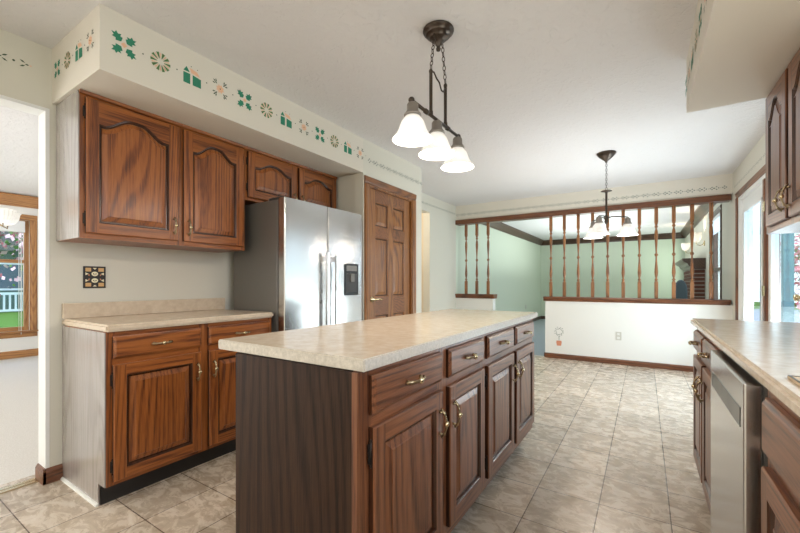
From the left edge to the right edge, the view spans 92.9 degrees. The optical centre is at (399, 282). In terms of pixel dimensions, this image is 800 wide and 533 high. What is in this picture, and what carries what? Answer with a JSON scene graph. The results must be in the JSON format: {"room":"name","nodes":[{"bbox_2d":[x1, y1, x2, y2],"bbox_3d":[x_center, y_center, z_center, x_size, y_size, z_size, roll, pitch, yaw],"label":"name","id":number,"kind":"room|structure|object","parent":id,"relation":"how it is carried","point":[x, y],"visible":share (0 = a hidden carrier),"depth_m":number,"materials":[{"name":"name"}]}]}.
{"room":"kitchen","nodes":[
{"label":"kitchen","id":0,"kind":"room"},
{"bbox_2d":[0,205,37,351],"bbox_3d":[-6.559,-0.100,4.517,0.120,2.440,6.500,0,0,33],"label":"wall","id":1,"kind":"structure","parent":0,"point":[31,342],"depth_m":5.78,"materials":[{"name":"white paint"}]},
{"bbox_2d":[0,214,37,338],"bbox_3d":[-6.163,-0.110,5.059,0.140,1.850,2.020,0,0,33],"label":"window","id":2,"kind":"structure","parent":1,"relation":"in","point":[16,331],"depth_m":5.81,"materials":[{"name":"brown wood"}]},
{"bbox_2d":[0,221,24,333],"bbox_3d":[-6.132,-0.080,5.039,0.067,1.700,1.680,0,0,33],"label":"window blind","id":3,"kind":"object","parent":2,"relation":"attached to","point":[19,227],"visible":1,"depth_m":5.69,"materials":[{"name":"white"}]},
{"bbox_2d":[0,192,37,208],"bbox_3d":[-6.487,-1.228,4.412,0.115,0.165,6.400,0,0,33],"label":"trim","id":4,"kind":"structure","parent":1,"relation":"attached to","point":[10,199],"depth_m":5.66,"materials":[{"name":"brown wood"}]},
{"bbox_2d":[0,348,37,359],"bbox_3d":[-6.529,1.065,4.439,0.014,0.110,6.400,0,0,33],"label":"baseboard","id":5,"kind":"structure","parent":1,"relation":"attached to","point":[28,352],"depth_m":5.69,"materials":[{"name":"brown wood"}]},
{"bbox_2d":[52,3,363,176],"bbox_3d":[-1.138,-1.165,2.823,0.652,0.310,2.040,0,0,33],"label":"soffit","id":6,"kind":"structure","parent":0,"point":[109,54],"depth_m":2.18,"materials":[{"name":"beige paint"}]},
{"bbox_2d":[0,29,422,466],"bbox_3d":[-1.715,-0.100,3.719,1.291,2.440,7.600,0,0,33],"label":"wall","id":7,"kind":"structure","parent":0,"point":[132,273],"depth_m":2.24,"materials":[{"name":"beige paint"}]},
{"bbox_2d":[0,95,49,468],"bbox_3d":[-2.648,0.071,1.186,0.119,2.098,2.330,0,0,33],"label":"trim","id":8,"kind":"structure","parent":7,"relation":"attached to","point":[43,113],"depth_m":2.13,"materials":[{"name":"white paint"}]},
{"bbox_2d":[35,463,62,484],"bbox_3d":[-2.004,1.077,2.174,0.132,0.085,0.092,0,0,33],"label":"baseboard","id":9,"kind":"structure","parent":7,"relation":"attached to","point":[44,476],"depth_m":2.14,"materials":[{"name":"brown wood"}]},
{"bbox_2d":[83,266,105,287],"bbox_3d":[-1.853,-0.035,2.305,0.008,0.132,0.112,0,0,33],"label":"wall plate","id":10,"kind":"object","parent":7,"relation":"attached to","point":[93,276],"visible":1,"depth_m":2.30,"materials":[{"name":"multicoloured ceramic"}]},
{"bbox_2d":[62,298,224,318],"bbox_3d":[-1.659,0.161,2.590,0.021,0.088,0.996,0,0,33],"label":"backsplash","id":11,"kind":"structure","parent":7,"relation":"attached to","point":[91,309],"depth_m":2.48,"materials":[{"name":"laminate"}]},
{"bbox_2d":[56,89,245,252],"bbox_3d":[-1.525,-0.623,2.462,0.388,0.772,0.977,0,0,33],"label":"upper cabinet","id":12,"kind":"object","parent":7,"relation":"attached to","point":[126,175],"visible":1,"depth_m":2.22,"materials":[{"name":"brown wood"}]},
{"bbox_2d":[244,146,337,208],"bbox_3d":[-0.992,-0.812,3.290,0.388,0.394,0.992,0,0,33],"label":"upper cabinet","id":13,"kind":"object","parent":7,"relation":"attached to","point":[267,176],"visible":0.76,"depth_m":3.07,"materials":[{"name":"brown wood"}]},
{"bbox_2d":[0,319,710,532],"bbox_3d":[-0.469,1.170,5.831,9.100,0.100,15.700,0,0,33],"label":"floor","id":14,"kind":"structure","parent":0,"point":[607,448],"depth_m":2.20,"materials":[{"name":"tile"}]},
{"bbox_2d":[0,478,37,493],"bbox_3d":[-2.682,1.117,1.191,0.060,0.007,2.300,0,0,33],"label":"threshold","id":15,"kind":"object","parent":14,"relation":"on","point":[30,481],"visible":1,"depth_m":2.09,"materials":[{"name":"beige wood"}]},
{"bbox_2d":[60,317,270,506],"bbox_3d":[-1.404,0.682,2.418,0.634,0.876,1.003,0,0,33],"label":"base cabinet","id":16,"kind":"object","parent":14,"relation":"on","point":[141,408],"visible":0.8,"depth_m":2.07,"materials":[{"name":"brown wood"}]},
{"bbox_2d":[62,298,272,331],"bbox_3d":[-1.413,0.179,2.431,0.608,0.125,0.996,0,0,33],"label":"countertop","id":17,"kind":"structure","parent":16,"relation":"on","point":[117,316],"depth_m":2.34,"materials":[{"name":"laminate"}]},
{"bbox_2d":[234,196,361,331],"bbox_3d":[-0.797,0.253,3.176,0.642,1.735,0.880,0,0,33],"label":"refrigerator","id":18,"kind":"object","parent":14,"relation":"on","point":[300,262],"visible":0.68,"depth_m":2.86,"materials":[{"name":"grey metal"}]},
{"bbox_2d":[236,335,484,532],"bbox_3d":[-0.065,0.682,1.571,0.604,0.876,0.953,0,0,33],"label":"base cabinet","id":19,"kind":"object","parent":14,"relation":"on","point":[396,447],"visible":0.99,"depth_m":1.22,"materials":[{"name":"brown wood"}]},
{"bbox_2d":[482,319,533,490],"bbox_3d":[0.457,0.682,2.382,0.604,0.876,0.975,0,0,33],"label":"base cabinet","id":20,"kind":"object","parent":14,"relation":"on","point":[508,362],"visible":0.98,"depth_m":2.11,"materials":[{"name":"brown wood"}]},
{"bbox_2d":[218,309,537,371],"bbox_3d":[0.154,0.224,2.036,0.676,0.035,1.978,0,0,33],"label":"countertop","id":21,"kind":"structure","parent":20,"relation":"on","point":[364,345],"depth_m":1.44,"materials":[{"name":"laminate"}]},
{"bbox_2d":[676,280,687,298],"bbox_3d":[4.524,0.534,6.126,0.224,1.172,0.240,0,0,-2],"label":"fire screen","id":22,"kind":"object","parent":14,"relation":"on","point":[681,287],"visible":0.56,"depth_m":6.12,"materials":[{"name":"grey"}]},
{"bbox_2d":[675,258,705,298],"bbox_3d":[5.520,0.343,7.507,0.617,1.555,1.900,0,0,33],"label":"fireplace","id":23,"kind":"object","parent":14,"relation":"on","point":[684,264],"visible":0.24,"depth_m":6.66,"materials":[{"name":"brown brick"}]},
{"bbox_2d":[688,329,722,515],"bbox_3d":[1.729,0.682,1.685,0.689,0.876,0.865,0,0,33],"label":"base cabinet","id":24,"kind":"object","parent":14,"relation":"on","point":[701,385],"visible":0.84,"depth_m":1.82,"materials":[{"name":"brown wood"}]},
{"bbox_2d":[711,350,767,532],"bbox_3d":[1.293,0.686,1.064,0.596,0.868,0.594,0,0,33],"label":"dishwasher","id":25,"kind":"object","parent":14,"relation":"on","point":[738,457],"visible":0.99,"depth_m":1.08,"materials":[{"name":"silver metal"}]},
{"bbox_2d":[761,390,799,532],"bbox_3d":[0.875,0.682,0.358,0.689,0.876,1.000,0,0,33],"label":"base cabinet","id":26,"kind":"object","parent":14,"relation":"on","point":[780,481],"visible":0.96,"depth_m":0.80,"materials":[{"name":"brown wood"}]},
{"bbox_2d":[690,318,799,416],"bbox_3d":[1.065,0.224,0.623,0.664,0.036,3.400,0,0,33],"label":"countertop","id":27,"kind":"structure","parent":26,"relation":"on","point":[769,351],"depth_m":1.22,"materials":[{"name":"laminate"}]},
{"bbox_2d":[788,375,799,385],"bbox_3d":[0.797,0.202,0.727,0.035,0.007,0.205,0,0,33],"label":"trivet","id":28,"kind":"object","parent":27,"relation":"on","point":[796,379],"visible":1,"depth_m":0.80,"materials":[{"name":"beige"}]},
{"bbox_2d":[336,139,421,319],"bbox_3d":[-0.331,-0.100,4.105,0.681,2.440,1.107,0,0,33],"label":"wall","id":29,"kind":"structure","parent":0,"point":[380,164],"depth_m":3.73,"materials":[{"name":"beige paint"}]},
{"bbox_2d":[364,175,416,319],"bbox_3d":[-0.108,0.067,3.888,0.150,2.107,0.921,0,0,33],"label":"door","id":30,"kind":"structure","parent":29,"relation":"in","point":[389,217],"depth_m":3.85,"materials":[{"name":"brown wood"}]},
{"bbox_2d":[0,0,765,239],"bbox_3d":[-0.442,-1.380,5.873,9.300,0.120,15.800,0,0,33],"label":"ceiling","id":31,"kind":"structure","parent":0,"point":[536,89],"depth_m":2.48,"materials":[{"name":"white paint"}]},
{"bbox_2d":[0,208,21,228],"bbox_3d":[-3.953,-0.920,3.591,0.545,0.800,0.564,0,0,33],"label":"chandelier","id":32,"kind":"object","parent":31,"relation":"hanging from","point":[8,217],"visible":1,"depth_m":3.59,"materials":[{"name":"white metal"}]},
{"bbox_2d":[392,20,473,172],"bbox_3d":[0.195,-0.991,1.975,0.194,0.656,0.696,0,0,33],"label":"pendant lamp","id":33,"kind":"object","parent":31,"relation":"hanging from","point":[412,132],"visible":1,"depth_m":1.93,"materials":[{"name":"white glass"}]},
{"bbox_2d":[404,101,420,116],"bbox_3d":[0.059,-0.809,1.764,0.082,0.075,0.082,0,0,33],"label":"socket","id":34,"kind":"object","parent":33,"relation":"attached to","point":[412,106],"depth_m":1.74,"materials":[{"name":"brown metal"}]},
{"bbox_2d":[429,119,444,133],"bbox_3d":[0.191,-0.809,1.969,0.082,0.075,0.082,0,0,33],"label":"socket","id":35,"kind":"object","parent":33,"relation":"attached to","point":[437,124],"depth_m":1.94,"materials":[{"name":"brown metal"}]},
{"bbox_2d":[451,135,464,147],"bbox_3d":[0.330,-0.809,2.186,0.082,0.075,0.082,0,0,33],"label":"socket","id":36,"kind":"object","parent":33,"relation":"attached to","point":[457,140],"depth_m":2.16,"materials":[{"name":"brown metal"}]},
{"bbox_2d":[583,150,638,238],"bbox_3d":[2.103,-0.898,3.825,0.511,0.842,0.512,0,0,33],"label":"chandelier","id":37,"kind":"object","parent":31,"relation":"hanging from","point":[596,229],"visible":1,"depth_m":3.80,"materials":[{"name":"white glass"}]},
{"bbox_2d":[594,216,603,222],"bbox_3d":[1.954,-0.623,3.732,0.082,0.075,0.082,0,0,33],"label":"socket","id":38,"kind":"object","parent":37,"relation":"attached to","point":[598,219],"depth_m":3.71,"materials":[{"name":"brown metal"}]},
{"bbox_2d":[623,217,631,224],"bbox_3d":[2.276,-0.623,3.800,0.082,0.075,0.082,0,0,33],"label":"socket","id":39,"kind":"object","parent":37,"relation":"attached to","point":[627,221],"depth_m":3.78,"materials":[{"name":"brown metal"}]},
{"bbox_2d":[422,193,540,316],"bbox_3d":[2.072,-0.100,8.367,0.111,2.440,8.685,0,0,33],"label":"wall","id":40,"kind":"structure","parent":0,"point":[514,262],"depth_m":7.17,"materials":[{"name":"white paint"}]},
{"bbox_2d":[532,316,544,320],"bbox_3d":[4.243,1.075,8.293,3.622,0.090,6.260,0,0,33],"label":"baseboard","id":41,"kind":"structure","parent":40,"relation":"attached to","point":[539,317],"depth_m":11.58,"materials":[{"name":"brown wood"}]},
{"bbox_2d":[482,203,716,245],"bbox_3d":[4.243,-1.245,8.293,3.622,0.150,6.260,0,0,33],"label":"trim","id":42,"kind":"structure","parent":40,"relation":"attached to","point":[701,211],"depth_m":8.61,"materials":[{"name":"brown wood"}]},
{"bbox_2d":[456,298,732,365],"bbox_3d":[2.517,0.688,5.610,3.622,0.865,0.121,0,0,33],"label":"wall","id":43,"kind":"structure","parent":0,"point":[650,332],"depth_m":5.19,"materials":[{"name":"white paint"}]},
{"bbox_2d":[455,294,496,298],"bbox_3d":[1.278,0.220,6.402,0.678,0.070,0.180,0,0,33],"label":"ledge","id":44,"kind":"object","parent":43,"relation":"on","point":[487,296],"visible":1,"depth_m":6.30,"materials":[{"name":"brown wood"}]},
{"bbox_2d":[465,224,467,293],"bbox_3d":[1.132,-0.406,6.496,0.043,1.182,0.042,0,0,33],"label":"spindle","id":45,"kind":"object","parent":44,"relation":"on","point":[466,225],"visible":1,"depth_m":6.48,"materials":[{"name":"brown wood"}]},
{"bbox_2d":[475,223,477,293],"bbox_3d":[1.293,-0.406,6.392,0.043,1.182,0.042,0,0,33],"label":"spindle","id":46,"kind":"object","parent":44,"relation":"on","point":[476,225],"visible":1,"depth_m":6.38,"materials":[{"name":"brown wood"}]},
{"bbox_2d":[487,222,489,293],"bbox_3d":[1.459,-0.406,6.285,0.043,1.182,0.042,0,0,33],"label":"spindle","id":47,"kind":"object","parent":44,"relation":"on","point":[488,223],"visible":0.95,"depth_m":6.27,"materials":[{"name":"brown wood"}]},
{"bbox_2d":[544,352,692,371],"bbox_3d":[3.124,1.084,5.210,2.167,0.072,0.136,0,0,33],"label":"baseboard","id":48,"kind":"structure","parent":43,"relation":"attached to","point":[548,355],"depth_m":5.19,"materials":[{"name":"brown wood"}]},
{"bbox_2d":[616,332,620,339],"bbox_3d":[3.002,0.729,5.222,0.070,0.114,0.008,0,0,33],"label":"wall outlet","id":49,"kind":"object","parent":43,"relation":"attached to","point":[618,334],"visible":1,"depth_m":5.22,"materials":[{"name":"grey plastic"}]},
{"bbox_2d":[543,296,730,304],"bbox_3d":[3.114,0.237,5.221,2.157,0.066,0.180,0,0,33],"label":"ledge","id":50,"kind":"object","parent":43,"relation":"on","point":[545,298],"visible":1,"depth_m":5.05,"materials":[{"name":"brown wood"}]},
{"bbox_2d":[549,217,552,295],"bbox_3d":[2.286,-0.397,5.753,0.043,1.202,0.042,0,0,33],"label":"spindle","id":51,"kind":"object","parent":50,"relation":"on","point":[550,218],"visible":1,"depth_m":5.74,"materials":[{"name":"brown wood"}]},
{"bbox_2d":[563,216,565,296],"bbox_3d":[2.444,-0.397,5.651,0.043,1.202,0.042,0,0,33],"label":"spindle","id":52,"kind":"object","parent":50,"relation":"on","point":[564,217],"visible":1,"depth_m":5.64,"materials":[{"name":"brown wood"}]},
{"bbox_2d":[577,214,579,296],"bbox_3d":[2.603,-0.397,5.549,0.043,1.202,0.042,0,0,33],"label":"spindle","id":53,"kind":"object","parent":50,"relation":"on","point":[578,215],"visible":1,"depth_m":5.54,"materials":[{"name":"brown wood"}]},
{"bbox_2d":[591,213,593,296],"bbox_3d":[2.762,-0.397,5.447,0.043,1.202,0.042,0,0,33],"label":"spindle","id":54,"kind":"object","parent":50,"relation":"on","point":[592,214],"visible":0.63,"depth_m":5.43,"materials":[{"name":"brown wood"}]},
{"bbox_2d":[606,212,608,297],"bbox_3d":[2.921,-0.397,5.345,0.043,1.202,0.042,0,0,33],"label":"spindle","id":55,"kind":"object","parent":50,"relation":"on","point":[607,225],"visible":0.91,"depth_m":5.33,"materials":[{"name":"brown wood"}]},
{"bbox_2d":[621,210,624,297],"bbox_3d":[3.079,-0.397,5.242,0.043,1.202,0.042,0,0,33],"label":"spindle","id":56,"kind":"object","parent":50,"relation":"on","point":[623,211],"visible":0.77,"depth_m":5.23,"materials":[{"name":"brown wood"}]},
{"bbox_2d":[638,209,640,297],"bbox_3d":[3.238,-0.397,5.140,0.043,1.202,0.042,0,0,33],"label":"spindle","id":57,"kind":"object","parent":50,"relation":"on","point":[639,210],"visible":1,"depth_m":5.13,"materials":[{"name":"brown wood"}]},
{"bbox_2d":[654,207,657,297],"bbox_3d":[3.397,-0.397,5.038,0.043,1.202,0.042,0,0,33],"label":"spindle","id":58,"kind":"object","parent":50,"relation":"on","point":[656,208],"visible":0.99,"depth_m":5.03,"materials":[{"name":"brown wood"}]},
{"bbox_2d":[672,206,675,298],"bbox_3d":[3.556,-0.397,4.936,0.043,1.202,0.042,0,0,33],"label":"spindle","id":59,"kind":"object","parent":50,"relation":"on","point":[673,207],"visible":1,"depth_m":4.92,"materials":[{"name":"brown wood"}]},
{"bbox_2d":[690,204,693,298],"bbox_3d":[3.715,-0.397,4.834,0.043,1.202,0.042,0,0,33],"label":"spindle","id":60,"kind":"object","parent":50,"relation":"on","point":[691,205],"visible":1,"depth_m":4.82,"materials":[{"name":"brown wood"}]},
{"bbox_2d":[709,202,712,298],"bbox_3d":[3.873,-0.397,4.732,0.043,1.202,0.042,0,0,33],"label":"spindle","id":61,"kind":"object","parent":50,"relation":"on","point":[710,204],"visible":1,"depth_m":4.72,"materials":[{"name":"brown wood"}]},
{"bbox_2d":[456,173,732,219],"bbox_3d":[2.517,-1.198,5.610,3.622,0.245,0.121,0,0,33],"label":"wall","id":62,"kind":"structure","parent":0,"point":[717,184],"depth_m":5.29,"materials":[{"name":"beige paint"}]},
{"bbox_2d":[455,194,730,225],"bbox_3d":[2.509,-1.036,5.609,3.606,0.076,0.160,0,0,33],"label":"header rail","id":63,"kind":"object","parent":62,"relation":"attached to","point":[724,198],"visible":1,"depth_m":5.31,"materials":[{"name":"brown wood"}]},
{"bbox_2d":[541,238,684,315],"bbox_3d":[5.963,-0.100,10.968,3.840,2.440,0.100,0,0,33],"label":"wall","id":64,"kind":"structure","parent":0,"point":[664,247],"depth_m":10.83,"materials":[{"name":"green paint"}]},
{"bbox_2d":[541,232,683,245],"bbox_3d":[5.906,-1.245,10.877,3.622,0.150,0.115,0,0,33],"label":"trim","id":65,"kind":"structure","parent":64,"relation":"attached to","point":[662,235],"depth_m":10.74,"materials":[{"name":"brown wood"}]},
{"bbox_2d":[685,134,764,319],"bbox_3d":[3.343,-0.100,3.438,0.121,2.440,15.400,0,0,33],"label":"wall","id":66,"kind":"structure","parent":0,"point":[702,251],"depth_m":4.80,"materials":[{"name":"beige paint"}]},
{"bbox_2d":[681,243,690,252],"bbox_3d":[6.399,-0.770,8.487,0.205,0.240,0.170,0,0,33],"label":"wall sconce","id":67,"kind":"object","parent":66,"relation":"attached to","point":[685,246],"visible":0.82,"depth_m":8.45,"materials":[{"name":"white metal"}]},
{"bbox_2d":[694,232,704,245],"bbox_3d":[5.274,-0.770,6.738,0.205,0.240,0.170,0,0,33],"label":"wall sconce","id":68,"kind":"object","parent":66,"relation":"attached to","point":[697,235],"visible":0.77,"depth_m":6.68,"materials":[{"name":"white glass"}]},
{"bbox_2d":[709,204,721,298],"bbox_3d":[4.732,-0.220,5.648,0.098,1.720,1.080,0,0,33],"label":"window","id":69,"kind":"structure","parent":66,"relation":"in","point":[716,268],"depth_m":5.98,"materials":[{"name":"brown wood"}]},
{"bbox_2d":[712,213,719,234],"bbox_3d":[4.716,-0.877,5.658,0.022,0.246,0.880,0,0,33],"label":"window blind","id":70,"kind":"object","parent":69,"relation":"attached to","point":[716,219],"visible":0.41,"depth_m":5.66,"materials":[{"name":"white"}]},
{"bbox_2d":[735,165,799,321],"bbox_3d":[3.290,0.045,3.383,0.152,2.150,2.250,0,0,33],"label":"door","id":71,"kind":"structure","parent":66,"relation":"in","point":[749,198],"depth_m":3.86,"materials":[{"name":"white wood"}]},
{"bbox_2d":[765,48,799,233],"bbox_3d":[1.885,-0.637,1.641,0.388,0.744,0.850,0,0,33],"label":"upper cabinet","id":72,"kind":"object","parent":66,"relation":"attached to","point":[782,104],"visible":1,"depth_m":1.75,"materials":[{"name":"brown wood"}]},
{"bbox_2d":[685,0,799,112],"bbox_3d":[0.456,-1.165,-0.307,0.684,0.310,5.777,0,0,33],"label":"soffit","id":73,"kind":"structure","parent":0,"point":[738,51],"depth_m":1.67,"materials":[{"name":"beige paint"}]},
{"label":"outside","id":74,"kind":"structure","parent":0,"visible":0},
{"bbox_2d":[0,302,799,327],"bbox_3d":[2.705,1.520,4.205,120.000,0.100,70.000,0,0,33],"label":"ground","id":75,"kind":"structure","parent":74,"point":[7,319],"depth_m":15.73,"materials":[{"name":"green plant"}]},
{"bbox_2d":[0,231,22,311],"bbox_3d":[-20.979,-1.630,20.158,5.700,6.200,13.000,0,0,33],"label":"house","id":76,"kind":"structure","parent":75,"relation":"on","point":[10,299],"depth_m":19.10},
{"bbox_2d":[0,231,22,295],"bbox_3d":[-7.489,-1.096,9.794,7.055,5.461,6.497,0,0,3],"label":"tree","id":77,"kind":"object","parent":75,"relation":"on","point":[5,243],"visible":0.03,"depth_m":8.50,"materials":[{"name":"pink plant"}]},
{"bbox_2d":[753,309,799,322],"bbox_3d":[11.789,1.390,9.063,7.980,0.140,24.000,0,0,33],"label":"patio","id":78,"kind":"structure","parent":75,"relation":"on","point":[756,312],"depth_m":15.43,"materials":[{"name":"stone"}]},
{"bbox_2d":[760,202,760,320],"bbox_3d":[5.995,-0.130,6.250,0.140,2.900,0.140,0,0,33],"label":"porch post","id":79,"kind":"object","parent":78,"relation":"on","point":[760,202],"visible":0.02,"depth_m":6.27,"materials":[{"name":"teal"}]},
{"bbox_2d":[781,233,793,321],"bbox_3d":[4.833,-0.130,4.739,0.140,2.900,0.140,0,0,33],"label":"porch post","id":80,"kind":"object","parent":78,"relation":"on","point":[787,239],"visible":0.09,"depth_m":4.70,"materials":[{"name":"teal"}]},
{"bbox_2d":[794,233,799,311],"bbox_3d":[7.644,-0.005,6.841,1.596,2.956,1.616,0,0,33],"label":"tree","id":81,"kind":"object","parent":78,"relation":"on","point":[796,250],"visible":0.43,"depth_m":7.02,"materials":[{"name":"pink plant"}]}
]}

